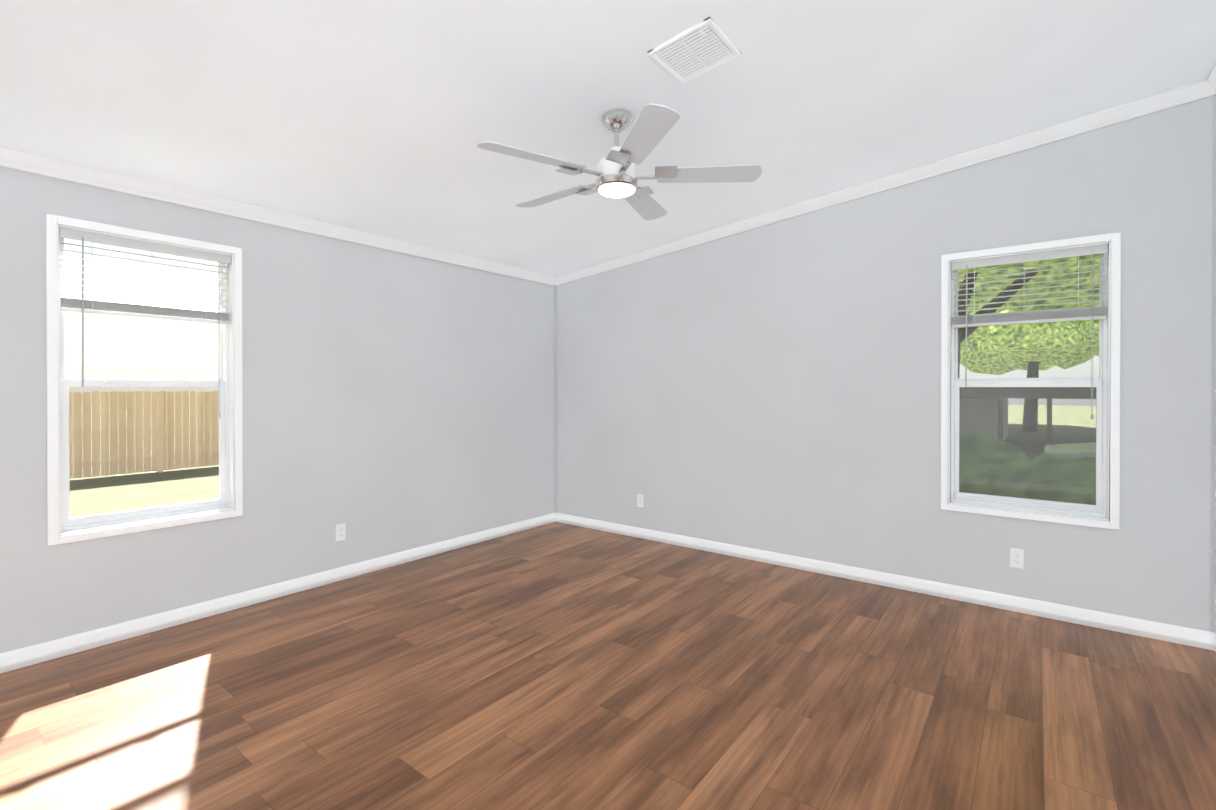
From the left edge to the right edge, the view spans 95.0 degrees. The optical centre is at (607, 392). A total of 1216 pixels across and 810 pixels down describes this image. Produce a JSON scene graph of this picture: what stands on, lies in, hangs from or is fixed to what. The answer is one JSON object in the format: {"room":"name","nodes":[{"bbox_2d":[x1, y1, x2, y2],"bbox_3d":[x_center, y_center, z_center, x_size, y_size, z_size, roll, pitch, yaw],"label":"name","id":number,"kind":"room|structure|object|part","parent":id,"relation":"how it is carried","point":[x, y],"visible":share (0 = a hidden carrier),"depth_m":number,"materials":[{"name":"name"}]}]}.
{"room":"empty bedroom","nodes":[
{"label":"empty bedroom","id":0,"kind":"room"},
{"bbox_2d":[0,166,554,652],"bbox_3d":[-2.116,0.011,3.707,0.150,3.900,5.300,0,0,38],"label":"wall","id":1,"kind":"structure","parent":0,"point":[394,402],"depth_m":3.73,"materials":[{"name":"grey paint"}]},
{"bbox_2d":[45,214,242,545],"bbox_3d":[-2.559,-0.064,3.120,0.168,1.636,0.850,0,0,38],"label":"window","id":2,"kind":"structure","parent":1,"relation":"in","point":[53,223],"depth_m":3.04,"materials":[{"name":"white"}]},
{"bbox_3d":[-2.580,-0.077,3.137,0.029,1.450,0.696,0,0,38],"label":"glass","id":3,"kind":"part","parent":2,"relation":"part of","materials":[{"name":"clear glass"}]},
{"bbox_2d":[69,387,218,516],"bbox_3d":[-2.603,0.310,3.156,0.001,0.749,0.718,0,0,38],"label":"screen","id":4,"kind":"object","parent":2,"relation":"attached to","point":[143,450],"depth_m":3.14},
{"bbox_2d":[59,227,230,323],"bbox_3d":[-2.530,-0.623,3.095,0.036,0.416,0.746,0,0,38],"label":"window blind","id":5,"kind":"object","parent":2,"relation":"attached to","point":[74,304],"visible":0.96,"depth_m":3.05,"materials":[{"name":"white plastic"}]},
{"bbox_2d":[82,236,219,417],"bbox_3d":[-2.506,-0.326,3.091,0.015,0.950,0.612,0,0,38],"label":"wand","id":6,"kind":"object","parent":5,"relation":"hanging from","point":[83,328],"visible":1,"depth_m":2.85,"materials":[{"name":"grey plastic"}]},
{"bbox_2d":[0,513,555,673],"bbox_3d":[-2.051,1.266,3.664,0.014,0.090,5.000,0,0,38],"label":"baseboard","id":7,"kind":"structure","parent":1,"relation":"attached to","point":[65,646],"depth_m":3.35,"materials":[{"name":"white"}]},
{"bbox_2d":[0,146,555,285],"bbox_3d":[-2.032,-1.108,3.637,0.062,0.081,5.000,0,0,38],"label":"crown molding","id":8,"kind":"structure","parent":1,"relation":"attached to","point":[182,197],"depth_m":3.33,"materials":[{"name":"white wood"}]},
{"bbox_2d":[336,523,345,540],"bbox_3d":[-1.870,0.975,3.902,0.008,0.115,0.070,0,0,38],"label":"electrical outlet","id":9,"kind":"object","parent":1,"relation":"attached to","point":[340,531],"visible":1,"depth_m":3.90,"materials":[{"name":"white plastic"}]},
{"bbox_2d":[0,522,1215,809],"bbox_3d":[0.064,1.420,2.038,5.350,0.200,5.000,0,0,38],"label":"floor","id":10,"kind":"structure","parent":0,"point":[556,666],"depth_m":2.39,"materials":[{"name":"brown wood"}]},
{"bbox_2d":[0,0,1215,276],"bbox_3d":[-0.234,-1.486,2.251,5.000,0.750,5.400,0,0,38],"label":"ceiling","id":11,"kind":"structure","parent":0,"point":[384,118],"depth_m":2.54,"materials":[{"name":"white paint"}]},
{"bbox_2d":[477,103,761,219],"bbox_3d":[0.008,-1.173,2.778,1.300,0.389,1.342,0,0,38],"label":"ceiling fan","id":12,"kind":"object","parent":11,"relation":"hanging from","point":[653,125],"visible":1,"depth_m":2.67,"materials":[{"name":"silver metal"}]},
{"bbox_3d":[0.043,-1.122,2.743,0.188,0.168,0.188,0,0,38],"label":"motor","id":13,"kind":"part","parent":12,"relation":"part of","materials":[{"name":"white metal"}]},
{"bbox_2d":[647,17,741,83],"bbox_3d":[0.360,-1.396,2.300,0.284,0.020,0.284,-7,-4,37],"label":"ceiling vent","id":14,"kind":"object","parent":11,"relation":"in","point":[697,50],"visible":1,"depth_m":2.29,"materials":[{"name":"white metal"}]},
{"bbox_2d":[556,95,1215,631],"bbox_3d":[1.337,0.008,4.300,4.600,3.900,0.150,0,0,38],"label":"wall","id":15,"kind":"structure","parent":0,"point":[774,387],"depth_m":3.77,"materials":[{"name":"grey paint"}]},
{"bbox_2d":[637,494,643,507],"bbox_3d":[0.290,0.969,5.011,0.070,0.115,0.008,0,0,38],"label":"electrical outlet","id":16,"kind":"object","parent":15,"relation":"attached to","point":[640,500],"visible":1,"depth_m":5.00,"materials":[{"name":"white plastic"}]},
{"bbox_2d":[556,512,1211,649],"bbox_3d":[1.299,1.263,4.232,4.570,0.090,0.014,0,0,38],"label":"baseboard","id":17,"kind":"structure","parent":15,"relation":"attached to","point":[1198,638],"depth_m":3.59,"materials":[{"name":"white"}]},
{"bbox_2d":[556,81,1211,285],"bbox_3d":[1.280,-1.336,4.203,4.440,0.532,0.062,0,0,38],"label":"crown molding","id":18,"kind":"structure","parent":15,"relation":"attached to","point":[1188,93],"depth_m":3.59,"materials":[{"name":"white wood"}]},
{"bbox_2d":[554,286,1215,632],"bbox_3d":[-0.234,-0.156,2.258,4.600,2.770,5.000,0,0,38],"label":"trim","id":19,"kind":"structure","parent":15,"relation":"attached to","point":[556,458],"depth_m":5.63,"materials":[{"name":"grey paint"}]},
{"bbox_2d":[1009,548,1023,568],"bbox_3d":[2.454,0.993,3.346,0.070,0.115,0.008,0,0,38],"label":"electrical outlet","id":20,"kind":"object","parent":15,"relation":"attached to","point":[1016,558],"visible":1,"depth_m":3.34,"materials":[{"name":"white plastic"}]},
{"bbox_2d":[941,233,1120,529],"bbox_3d":[2.521,-0.065,3.379,0.850,1.636,0.168,0,0,38],"label":"window","id":21,"kind":"structure","parent":15,"relation":"in","point":[1112,519],"depth_m":3.33,"materials":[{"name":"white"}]},
{"bbox_2d":[959,387,1095,503],"bbox_3d":[2.555,0.309,3.425,0.718,0.749,0.001,0,0,38],"label":"screen","id":22,"kind":"object","parent":21,"relation":"attached to","point":[1026,444],"depth_m":3.42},
{"bbox_3d":[2.538,-0.078,3.401,0.696,1.450,0.029,0,0,38],"label":"glass","id":23,"kind":"part","parent":21,"relation":"part of","materials":[{"name":"clear glass"}]},
{"bbox_2d":[951,244,1107,327],"bbox_3d":[2.499,-0.624,3.348,0.746,0.416,0.036,0,0,38],"label":"window blind","id":24,"kind":"object","parent":21,"relation":"attached to","point":[1050,315],"visible":0.85,"depth_m":3.32,"materials":[{"name":"white plastic"}]},
{"bbox_2d":[965,253,1093,418],"bbox_3d":[2.493,-0.327,3.325,0.612,0.950,0.015,0,0,38],"label":"wand","id":25,"kind":"object","parent":24,"relation":"hanging from","point":[1091,336],"visible":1,"depth_m":3.15,"materials":[{"name":"grey plastic"}]},
{"bbox_2d":[1200,63,1215,95],"bbox_3d":[1.565,-1.546,0.867,0.062,0.076,5.000,0,0,38],"label":"crown molding","id":26,"kind":"structure","parent":15,"relation":"attached to","point":[1207,86],"depth_m":2.83,"materials":[{"name":"white wood"}]},
{"bbox_2d":[1212,632,1215,651],"bbox_3d":[2.917,1.272,2.600,0.014,0.090,0.588,0,0,38],"label":"baseboard","id":27,"kind":"structure","parent":15,"relation":"attached to","point":[1213,634],"depth_m":2.84,"materials":[{"name":"white"}]},
{"label":"outside","id":28,"kind":"structure","parent":0,"visible":0},
{"bbox_2d":[69,404,1095,517],"bbox_3d":[-3.581,1.922,1.690,180.000,0.001,180.000,0,0,38],"label":"lawn","id":29,"kind":"structure","parent":28,"point":[201,485],"depth_m":11.88,"materials":[{"name":"green plant"}]},
{"bbox_2d":[69,391,218,478],"bbox_3d":[-10.397,0.904,13.267,0.107,1.915,22.044,0,0,38],"label":"fence","id":30,"kind":"object","parent":29,"relation":"on","point":[113,395],"depth_m":12.84,"materials":[{"name":"brown wood"}]},
{"bbox_2d":[959,398,1007,440],"bbox_3d":[13.440,0.837,22.656,4.400,1.950,6.000,0,0,38],"label":"siding","id":31,"kind":"object","parent":29,"relation":"on","point":[976,404],"depth_m":19.36,"materials":[{"name":"grey"}]},
{"bbox_2d":[958,269,1037,378],"bbox_3d":[5.833,-0.681,9.203,4.766,5.157,3.026,0,0,-34],"label":"trunk","id":32,"kind":"object","parent":29,"relation":"on","point":[987,305],"depth_m":9.12,"materials":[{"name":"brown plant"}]},
{"bbox_2d":[958,254,1098,311],"bbox_3d":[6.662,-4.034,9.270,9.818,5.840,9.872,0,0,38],"label":"canopy","id":33,"kind":"object","parent":32,"relation":"attached to","point":[1062,265],"depth_m":9.27,"materials":[{"name":"green plant"}]},
{"bbox_2d":[959,432,1095,504],"bbox_3d":[4.059,1.287,4.989,8.102,1.835,1.839,0,0,38],"label":"hedge","id":34,"kind":"object","parent":29,"relation":"on","point":[1000,485],"depth_m":4.82,"materials":[{"name":"green plant"}]},
{"bbox_2d":[960,387,1095,444],"bbox_3d":[14.165,0.812,20.646,13.000,2.020,9.300,0,0,38],"label":"carport","id":35,"kind":"object","parent":29,"relation":"on","point":[967,394],"depth_m":16.22,"materials":[{"name":"grey"}]},
{"bbox_2d":[1022,362,1039,431],"bbox_3d":[20.632,-1.265,25.098,4.830,6.158,6.563,0,0,38],"label":"trunk","id":36,"kind":"object","parent":29,"relation":"on","point":[1035,371],"depth_m":25.44,"materials":[{"name":"brown plant"}]},
{"bbox_2d":[960,300,1098,374],"bbox_3d":[19.255,-4.823,25.904,11.798,7.914,11.738,0,0,38],"label":"canopy","id":37,"kind":"object","parent":36,"relation":"attached to","point":[1066,361],"depth_m":21.88,"materials":[{"name":"green plant"}]},
{"bbox_3d":[5.689,1.874,13.736,60.000,0.070,4.400,0,0,38],"label":"street","id":38,"kind":"object","parent":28,"visible":0},
{"bbox_2d":[1044,442,1095,459],"bbox_3d":[10.453,1.170,9.808,4.438,1.379,1.710,0,0,38],"label":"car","id":39,"kind":"object","parent":38,"relation":"on","point":[1073,450],"depth_m":10.37,"materials":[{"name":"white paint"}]}
]}

